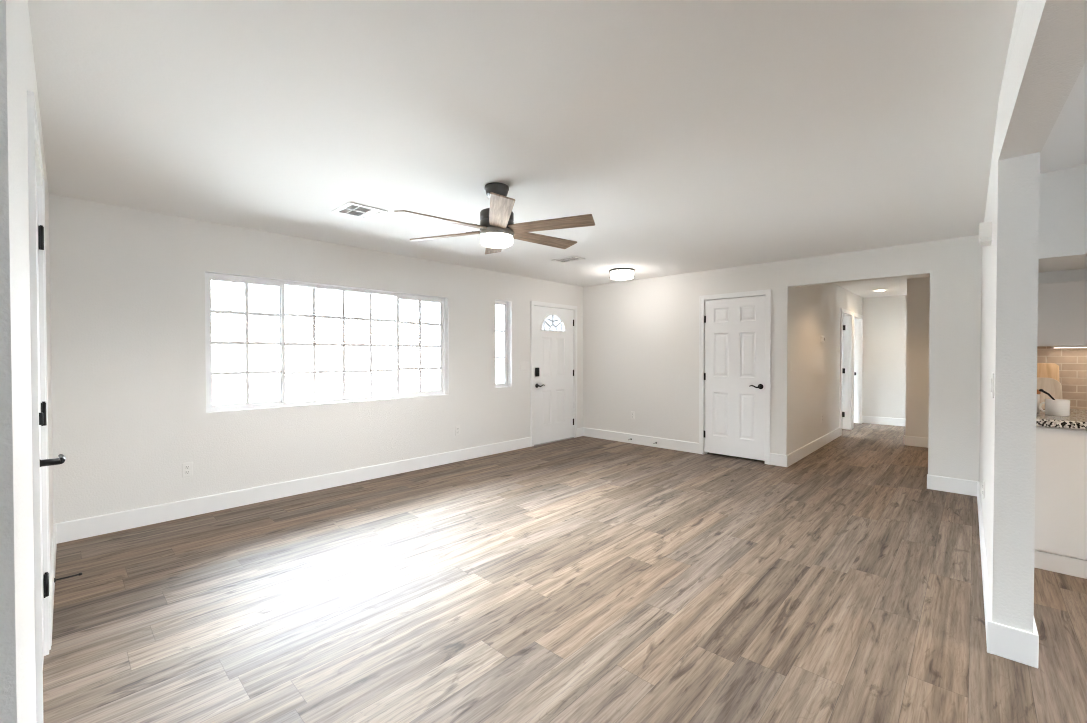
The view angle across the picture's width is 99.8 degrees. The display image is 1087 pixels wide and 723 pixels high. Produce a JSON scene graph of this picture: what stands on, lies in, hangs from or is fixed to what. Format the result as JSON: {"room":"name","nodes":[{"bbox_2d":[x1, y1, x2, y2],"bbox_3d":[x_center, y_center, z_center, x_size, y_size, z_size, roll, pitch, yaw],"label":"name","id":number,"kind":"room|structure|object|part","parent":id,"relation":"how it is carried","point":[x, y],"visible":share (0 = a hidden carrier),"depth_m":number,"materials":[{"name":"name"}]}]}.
{"room":"empty living room","nodes":[
{"label":"empty living room","id":0,"kind":"room"},
{"bbox_2d":[0,0,52,722],"bbox_3d":[-2.273,0.072,1.993,3.319,2.440,0.125,1,1,44],"label":"wall","id":1,"kind":"structure","parent":0,"point":[17,66],"depth_m":0.98,"materials":[{"name":"white paint"}]},
{"bbox_2d":[27,90,50,722],"bbox_3d":[-1.926,0.240,1.671,0.944,2.112,0.139,1,1,44],"label":"door frame","id":2,"kind":"structure","parent":1,"relation":"attached to","point":[35,164],"depth_m":1.40,"materials":[{"name":"white paint"}]},
{"bbox_2d":[35,177,65,660],"bbox_3d":[-1.884,0.266,1.729,0.831,2.034,0.111,1,1,44],"label":"door","id":3,"kind":"structure","parent":1,"relation":"in","point":[39,229],"depth_m":1.94,"materials":[{"name":"white paint"}]},
{"bbox_3d":[-1.654,0.331,1.532,0.152,0.066,0.076,1,1,44],"label":"lever handle","id":4,"kind":"part","parent":3,"relation":"part of","materials":[{"name":"black metal"}]},
{"bbox_2d":[50,524,56,645],"bbox_3d":[-2.225,1.221,2.058,3.319,0.140,0.018,1,1,44],"label":"baseboard","id":5,"kind":"structure","parent":1,"relation":"attached to","point":[54,536],"depth_m":2.57,"materials":[{"name":"white paint"}]},
{"bbox_2d":[54,572,81,582],"bbox_3d":[-2.695,1.222,2.595,0.026,0.026,0.114,1,1,44],"label":"door stop","id":6,"kind":"object","parent":1,"relation":"attached to","point":[79,574],"visible":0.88,"depth_m":2.59,"materials":[{"name":"black metal"}]},
{"bbox_2d":[49,194,582,523],"bbox_3d":[0.464,0.000,7.412,0.150,2.440,11.790,1,1,43],"label":"wall","id":7,"kind":"structure","parent":0,"point":[128,360],"depth_m":3.79,"materials":[{"name":"white paint"}]},
{"bbox_2d":[182,462,192,476],"bbox_3d":[-2.909,0.883,3.740,0.010,0.116,0.072,1,1,43],"label":"outlet","id":8,"kind":"object","parent":7,"relation":"attached to","point":[187,468],"visible":1,"depth_m":3.74,"materials":[{"name":"white plastic"}]},
{"bbox_2d":[56,427,582,543],"bbox_3d":[-1.382,1.177,5.355,0.016,0.140,5.930,1,1,43],"label":"baseboard","id":9,"kind":"structure","parent":7,"relation":"attached to","point":[77,529],"depth_m":4.09,"materials":[{"name":"white paint"}]},
{"bbox_2d":[205,271,448,412],"bbox_3d":[-2.042,-0.174,4.752,0.144,1.188,2.425,1,1,43],"label":"window","id":10,"kind":"structure","parent":7,"relation":"in","point":[443,324],"depth_m":4.55,"materials":[{"name":"white plastic"}]},
{"bbox_3d":[-2.673,-0.166,4.127,0.028,1.114,0.576,1,1,43],"label":"sash","id":11,"kind":"part","parent":10,"relation":"part of","materials":[{"name":"clear glass"}]},
{"bbox_3d":[-1.458,-0.183,5.403,0.028,1.114,0.602,1,1,43],"label":"sash","id":12,"kind":"part","parent":10,"relation":"part of","materials":[{"name":"clear glass"}]},
{"bbox_2d":[455,426,459,434],"bbox_3d":[-1.066,0.858,5.689,0.010,0.116,0.072,1,1,43],"label":"outlet","id":13,"kind":"object","parent":7,"relation":"attached to","point":[457,428],"visible":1,"depth_m":5.68,"materials":[{"name":"white plastic"}]},
{"bbox_2d":[495,299,511,387],"bbox_3d":[-0.595,-0.239,6.282,0.144,1.186,0.298,1,1,43],"label":"window","id":14,"kind":"structure","parent":7,"relation":"in","point":[507,305],"depth_m":6.36,"materials":[{"name":"white plastic"}]},
{"bbox_3d":[-0.618,-0.240,6.303,0.028,1.112,0.224,1,1,43],"label":"sash","id":15,"kind":"part","parent":14,"relation":"part of","materials":[{"name":"clear glass"}]},
{"bbox_2d":[530,301,576,446],"bbox_3d":[0.123,0.171,7.037,0.172,2.107,1.042,1,1,43],"label":"door frame","id":16,"kind":"structure","parent":7,"relation":"attached to","point":[532,303],"depth_m":6.82,"materials":[{"name":"white paint"}]},
{"bbox_2d":[534,306,573,445],"bbox_3d":[0.174,0.205,7.002,0.108,2.041,0.929,1,1,43],"label":"door","id":17,"kind":"structure","parent":7,"relation":"in","point":[553,327],"depth_m":6.98,"materials":[{"name":"white paint"}]},
{"bbox_2d":[540,314,565,331],"bbox_3d":[0.146,-0.591,6.976,0.035,0.258,0.576,1,1,43],"label":"window","id":18,"kind":"structure","parent":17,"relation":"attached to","point":[548,322],"depth_m":6.98,"materials":[{"name":"glass"}]},
{"bbox_2d":[28,0,1086,297],"bbox_3d":[2.469,-1.238,3.498,8.439,0.140,14.700,1,1,43],"label":"ceiling","id":19,"kind":"structure","parent":0,"point":[693,135],"depth_m":2.19,"materials":[{"name":"white paint"}]},
{"bbox_2d":[332,201,387,219],"bbox_3d":[-1.427,-1.164,3.553,0.320,0.011,0.300,1,1,43],"label":"ceiling vent","id":20,"kind":"object","parent":19,"relation":"in","point":[352,209],"visible":1,"depth_m":3.54,"materials":[{"name":"white metal"}]},
{"bbox_2d":[394,182,594,253],"bbox_3d":[-0.311,-0.966,3.050,1.291,0.395,1.322,1,1,43],"label":"ceiling fan","id":21,"kind":"object","parent":19,"relation":"hanging from","point":[498,230],"visible":1,"depth_m":2.95,"materials":[{"name":"brown wood"}]},
{"bbox_3d":[-0.615,-0.869,2.810,0.566,0.009,0.136,-1,13,-38],"label":"blade","id":22,"kind":"part","parent":21,"relation":"part of","materials":[{"name":"brown wood"}]},
{"bbox_3d":[-0.672,-0.874,3.193,0.566,0.009,0.136,0,13,21],"label":"blade","id":23,"kind":"part","parent":21,"relation":"part of","materials":[{"name":"brown wood"}]},
{"bbox_3d":[-0.368,-0.878,3.435,0.136,0.009,0.566,-12,3,-8],"label":"blade","id":24,"kind":"part","parent":21,"relation":"part of","materials":[{"name":"brown wood"}]},
{"bbox_3d":[-0.311,-0.803,3.052,0.215,0.068,0.215,1,1,43],"label":"lamp shade","id":25,"kind":"part","parent":21,"relation":"part of","materials":[{"name":"white glass"}]},
{"bbox_3d":[-0.254,-0.868,2.668,0.136,0.009,0.566,12,-1,-8],"label":"blade","id":26,"kind":"part","parent":21,"relation":"part of","materials":[{"name":"brown wood"}]},
{"bbox_3d":[-0.007,-0.876,3.293,0.566,0.009,0.136,-1,-11,-38],"label":"blade","id":27,"kind":"part","parent":21,"relation":"part of","materials":[{"name":"brown wood"}]},
{"bbox_3d":[0.050,-0.871,2.909,0.566,0.009,0.136,0,-11,21],"label":"blade","id":28,"kind":"part","parent":21,"relation":"part of","materials":[{"name":"brown wood"}]},
{"bbox_2d":[551,256,584,262],"bbox_3d":[0.288,-1.187,5.334,0.340,0.011,0.210,1,1,43],"label":"ceiling vent","id":29,"kind":"object","parent":19,"relation":"in","point":[570,258],"visible":1,"depth_m":5.32,"materials":[{"name":"white metal"}]},
{"bbox_2d":[609,268,634,279],"bbox_3d":[1.033,-1.145,6.027,0.336,0.116,0.336,1,1,43],"label":"flush light","id":30,"kind":"object","parent":19,"relation":"attached to","point":[617,273],"visible":1,"depth_m":5.91,"materials":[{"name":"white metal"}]},
{"bbox_2d":[1038,165,1086,272],"bbox_3d":[4.540,-0.887,2.040,3.420,0.525,0.900,1,1,43],"label":"soffit","id":31,"kind":"structure","parent":19,"relation":"attached to","point":[1063,192],"depth_m":2.76,"materials":[{"name":"white paint"}]},
{"bbox_2d":[43,423,1086,722],"bbox_3d":[2.469,1.331,3.532,8.439,0.120,14.700,1,1,43],"label":"floor","id":32,"kind":"structure","parent":0,"point":[582,579],"depth_m":2.39,"materials":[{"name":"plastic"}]},
{"bbox_2d":[1034,426,1086,578],"bbox_3d":[4.098,0.843,2.462,2.210,0.885,0.918,1,1,43],"label":"base cabinet","id":33,"kind":"object","parent":32,"relation":"on","point":[1061,453],"visible":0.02,"depth_m":2.76,"materials":[{"name":"white paint"}]},
{"bbox_2d":[1036,409,1086,429],"bbox_3d":[4.088,0.378,2.445,2.210,0.045,0.953,1,1,43],"label":"countertop","id":34,"kind":"structure","parent":33,"relation":"on","point":[1077,419],"depth_m":2.78,"materials":[{"name":"stone"}]},
{"bbox_2d":[1036,389,1040,412],"bbox_3d":[3.334,0.263,3.141,0.104,0.166,0.104,1,1,43],"label":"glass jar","id":35,"kind":"object","parent":34,"relation":"on","point":[1038,391],"visible":0.12,"depth_m":3.09,"materials":[{"name":"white glass"}]},
{"bbox_2d":[1037,363,1059,381],"bbox_3d":[3.641,0.177,3.396,0.250,0.328,0.133,1,1,43],"label":"cutting board","id":36,"kind":"object","parent":34,"relation":"on","point":[1044,370],"visible":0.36,"depth_m":3.37,"materials":[{"name":"brown wood"}]},
{"bbox_2d":[1037,377,1061,408],"bbox_3d":[3.594,0.229,3.318,0.220,0.224,0.093,1,1,43],"label":"cutting board","id":37,"kind":"object","parent":34,"relation":"on","point":[1052,386],"visible":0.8,"depth_m":3.29,"materials":[{"name":"beige wood"}]},
{"bbox_2d":[1039,399,1069,415],"bbox_3d":[3.327,0.297,2.973,0.110,0.102,0.124,0,1,-23],"label":"mug","id":38,"kind":"object","parent":34,"relation":"on","point":[1057,407],"visible":0.99,"depth_m":2.93,"materials":[{"name":"white ceramic"}]},
{"bbox_3d":[3.267,0.296,2.999,0.029,0.067,0.012,1,1,43],"label":"handle","id":39,"kind":"part","parent":38,"relation":"part of","materials":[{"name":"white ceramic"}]},
{"bbox_2d":[1039,389,1054,399],"bbox_3d":[3.296,0.257,2.984,0.095,0.155,0.022,0,1,32],"label":"spoon","id":40,"kind":"object","parent":38,"relation":"in","point":[1040,390],"visible":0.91,"depth_m":2.98,"materials":[{"name":"black metal"}]},
{"bbox_2d":[583,235,981,480],"bbox_3d":[2.403,0.019,5.927,4.709,2.440,0.125,1,1,43],"label":"wall","id":41,"kind":"structure","parent":0,"point":[641,336],"depth_m":5.52,"materials":[{"name":"white paint"}]},
{"bbox_2d":[631,411,634,418],"bbox_3d":[1.336,0.807,6.855,0.072,0.116,0.010,1,1,43],"label":"outlet","id":42,"kind":"object","parent":41,"relation":"attached to","point":[632,412],"visible":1,"depth_m":6.85,"materials":[{"name":"white plastic"}]},
{"bbox_2d":[704,296,765,460],"bbox_3d":[2.409,0.203,5.830,0.783,2.012,0.094,1,1,43],"label":"door","id":43,"kind":"structure","parent":41,"relation":"in","point":[734,375],"depth_m":5.81,"materials":[{"name":"white paint"}]},
{"bbox_3d":[2.611,0.306,5.618,0.154,0.066,0.060,1,1,43],"label":"lever handle","id":44,"kind":"part","parent":43,"relation":"part of","materials":[{"name":"black metal"}]},
{"bbox_2d":[699,289,770,464],"bbox_3d":[2.454,0.184,5.867,0.890,2.112,0.147,1,1,43],"label":"door frame","id":45,"kind":"structure","parent":41,"relation":"attached to","point":[767,293],"depth_m":5.75,"materials":[{"name":"white paint"}]},
{"bbox_2d":[583,427,978,495],"bbox_3d":[2.356,1.170,5.892,4.709,0.140,0.016,1,1,43],"label":"baseboard","id":46,"kind":"structure","parent":41,"relation":"attached to","point":[940,483],"depth_m":6.21,"materials":[{"name":"white paint"}]},
{"bbox_2d":[790,284,862,452],"bbox_3d":[4.596,0.001,7.304,0.115,2.440,4.890,1,1,43],"label":"wall","id":47,"kind":"structure","parent":0,"point":[815,309],"depth_m":6.35,"materials":[{"name":"white paint"}]},
{"bbox_2d":[786,421,852,466],"bbox_3d":[4.554,1.153,7.181,0.016,0.140,4.909,1,1,43],"label":"baseboard","id":48,"kind":"structure","parent":47,"relation":"attached to","point":[802,452],"depth_m":6.21,"materials":[{"name":"white paint"}]},
{"bbox_2d":[842,316,844,416],"bbox_3d":[5.075,0.189,8.437,0.815,2.010,0.047,1,1,43],"label":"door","id":49,"kind":"structure","parent":47,"relation":"in","point":[843,326],"depth_m":8.18,"materials":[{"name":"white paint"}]},
{"bbox_2d":[840,308,852,435],"bbox_3d":[5.135,0.168,7.864,0.132,2.092,0.904,1,1,43],"label":"door frame","id":50,"kind":"structure","parent":47,"relation":"attached to","point":[846,390],"depth_m":8.13,"materials":[{"name":"white paint"}]},
{"bbox_2d":[852,312,862,427],"bbox_3d":[5.839,0.158,8.609,0.132,2.092,0.894,1,1,43],"label":"door","id":51,"kind":"structure","parent":47,"relation":"attached to","point":[857,356],"depth_m":8.87,"materials":[{"name":"white paint"}]},
{"bbox_2d":[862,295,906,418],"bbox_3d":[8.173,0.002,7.205,5.220,2.440,0.120,1,1,43],"label":"wall","id":52,"kind":"structure","parent":0,"point":[885,317],"depth_m":8.71,"materials":[{"name":"white paint"}]},
{"bbox_2d":[862,416,905,425],"bbox_3d":[6.548,1.133,8.664,0.875,0.140,0.016,1,1,43],"label":"baseboard","id":53,"kind":"structure","parent":52,"relation":"attached to","point":[865,419],"depth_m":8.71,"materials":[{"name":"white paint"}]},
{"bbox_2d":[905,277,981,437],"bbox_3d":[6.710,0.006,6.950,1.695,2.440,2.260,1,1,43],"label":"wall","id":54,"kind":"structure","parent":0,"point":[918,289],"depth_m":6.62,"materials":[{"name":"white paint"}]},
{"bbox_2d":[904,436,979,449],"bbox_3d":[5.889,1.166,6.177,1.615,0.140,0.016,1,1,43],"label":"baseboard","id":55,"kind":"structure","parent":54,"relation":"attached to","point":[908,440],"depth_m":6.63,"materials":[{"name":"white paint"}]},
{"bbox_2d":[979,0,1086,632],"bbox_3d":[2.042,0.072,1.936,0.185,2.440,6.426,1,1,42],"label":"wall","id":56,"kind":"structure","parent":0,"point":[1047,54],"depth_m":1.96,"materials":[{"name":"white paint"}]},
{"bbox_2d":[982,480,984,498],"bbox_3d":[2.952,0.857,3.070,0.010,0.116,0.072,1,1,43],"label":"outlet","id":57,"kind":"object","parent":56,"relation":"attached to","point":[983,491],"visible":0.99,"depth_m":3.04,"materials":[{"name":"white plastic"}]},
{"bbox_3d":[2.953,0.857,3.069,0.007,0.116,0.072,1,1,43],"label":"plate","id":58,"kind":"part","parent":57,"relation":"part of","materials":[{"name":"white plastic"}]},
{"bbox_2d":[977,482,992,653],"bbox_3d":[3.014,1.206,3.146,0.016,0.140,3.060,1,1,43],"label":"baseboard","id":59,"kind":"structure","parent":56,"relation":"attached to","point":[986,594],"depth_m":2.44,"materials":[{"name":"white paint"}]},
{"bbox_2d":[979,221,991,246],"bbox_3d":[2.461,-0.707,2.550,0.051,0.107,0.150,1,1,43],"label":"door chime","id":60,"kind":"object","parent":56,"relation":"attached to","point":[985,228],"visible":0.93,"depth_m":2.50,"materials":[{"name":"white plastic"}]},
{"bbox_2d":[980,237,991,246],"bbox_3d":[2.463,-0.665,2.548,0.046,0.022,0.140,1,1,43],"label":"grille","id":61,"kind":"object","parent":60,"relation":"attached to","point":[984,241],"depth_m":2.51,"materials":[{"name":"white metal"}]},
{"bbox_2d":[990,372,993,397],"bbox_3d":[2.095,0.110,2.136,0.011,0.116,0.118,1,1,43],"label":"light switch","id":62,"kind":"object","parent":56,"relation":"attached to","point":[992,378],"visible":0.98,"depth_m":2.10,"materials":[{"name":"white plastic"}]},
{"bbox_2d":[987,619,1038,667],"bbox_3d":[2.465,1.216,2.444,0.156,0.140,1.285,1,1,43],"label":"baseboard","id":63,"kind":"structure","parent":56,"relation":"attached to","point":[1021,646],"depth_m":1.97,"materials":[{"name":"white paint"}]},
{"bbox_2d":[1037,346,1086,409],"bbox_3d":[4.884,0.066,2.416,3.420,2.440,0.100,1,1,43],"label":"wall","id":64,"kind":"structure","parent":0,"point":[1072,362],"depth_m":3.33,"materials":[{"name":"tile"}]},
{"bbox_2d":[1037,280,1086,346],"bbox_3d":[4.320,-0.325,2.681,2.210,0.445,0.278,1,1,43],"label":"upper cabinet","id":65,"kind":"object","parent":64,"relation":"attached to","point":[1062,306],"visible":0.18,"depth_m":3.17,"materials":[{"name":"white paint"}]},
{"bbox_2d":[1038,269,1086,283],"bbox_3d":[4.784,-0.570,2.295,3.410,0.115,0.200,1,1,43],"label":"cabinet filler","id":66,"kind":"structure","parent":65,"relation":"attached to","point":[1078,274],"depth_m":3.22,"materials":[{"name":"white paint"}]},
{"bbox_2d":[1052,346,1086,347],"bbox_3d":[3.932,-0.101,3.066,0.700,0.014,0.100,1,1,43],"label":"light","id":67,"kind":"object","parent":65,"relation":"attached to","point":[1052,346],"visible":0.93,"depth_m":3.22,"materials":[{"name":"white plastic"}]},
{"label":"outside","id":68,"kind":"structure","parent":0,"visible":0},
{"bbox_2d":[213,362,502,403],"bbox_3d":[-20.323,1.030,32.989,65.161,0.200,100.000,1,1,43],"label":"ground","id":69,"kind":"structure","parent":68,"point":[297,388],"depth_m":21.54,"materials":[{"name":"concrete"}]},
{"bbox_2d":[211,281,263,403],"bbox_3d":[-8.743,-0.896,11.857,2.293,4.324,2.433,1,1,43],"label":"tree","id":70,"kind":"object","parent":69,"relation":"on","point":[214,322],"visible":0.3,"depth_m":11.99,"materials":[{"name":"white plant"}]},
{"bbox_2d":[212,320,392,378],"bbox_3d":[-20.324,-0.901,31.588,9.450,3.700,16.500,1,1,43],"label":"house","id":71,"kind":"structure","parent":69,"relation":"on","point":[226,357],"depth_m":30.58,"materials":[{"name":"beige paint"}]},
{"bbox_3d":[-18.662,-0.137,26.724,0.240,2.300,0.240,1,1,43],"label":"porch post","id":72,"kind":"part","parent":71,"relation":"part of","materials":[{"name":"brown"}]},
{"bbox_3d":[-16.601,-0.165,28.904,0.240,2.300,0.240,1,1,43],"label":"porch post","id":73,"kind":"part","parent":71,"relation":"part of","materials":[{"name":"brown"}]},
{"bbox_2d":[337,293,438,393],"bbox_3d":[-5.121,-0.765,16.155,4.318,3.950,3.300,0,1,-21],"label":"tree","id":74,"kind":"object","parent":69,"relation":"on","point":[383,334],"visible":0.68,"depth_m":16.21,"materials":[{"name":"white plant"}]}
]}

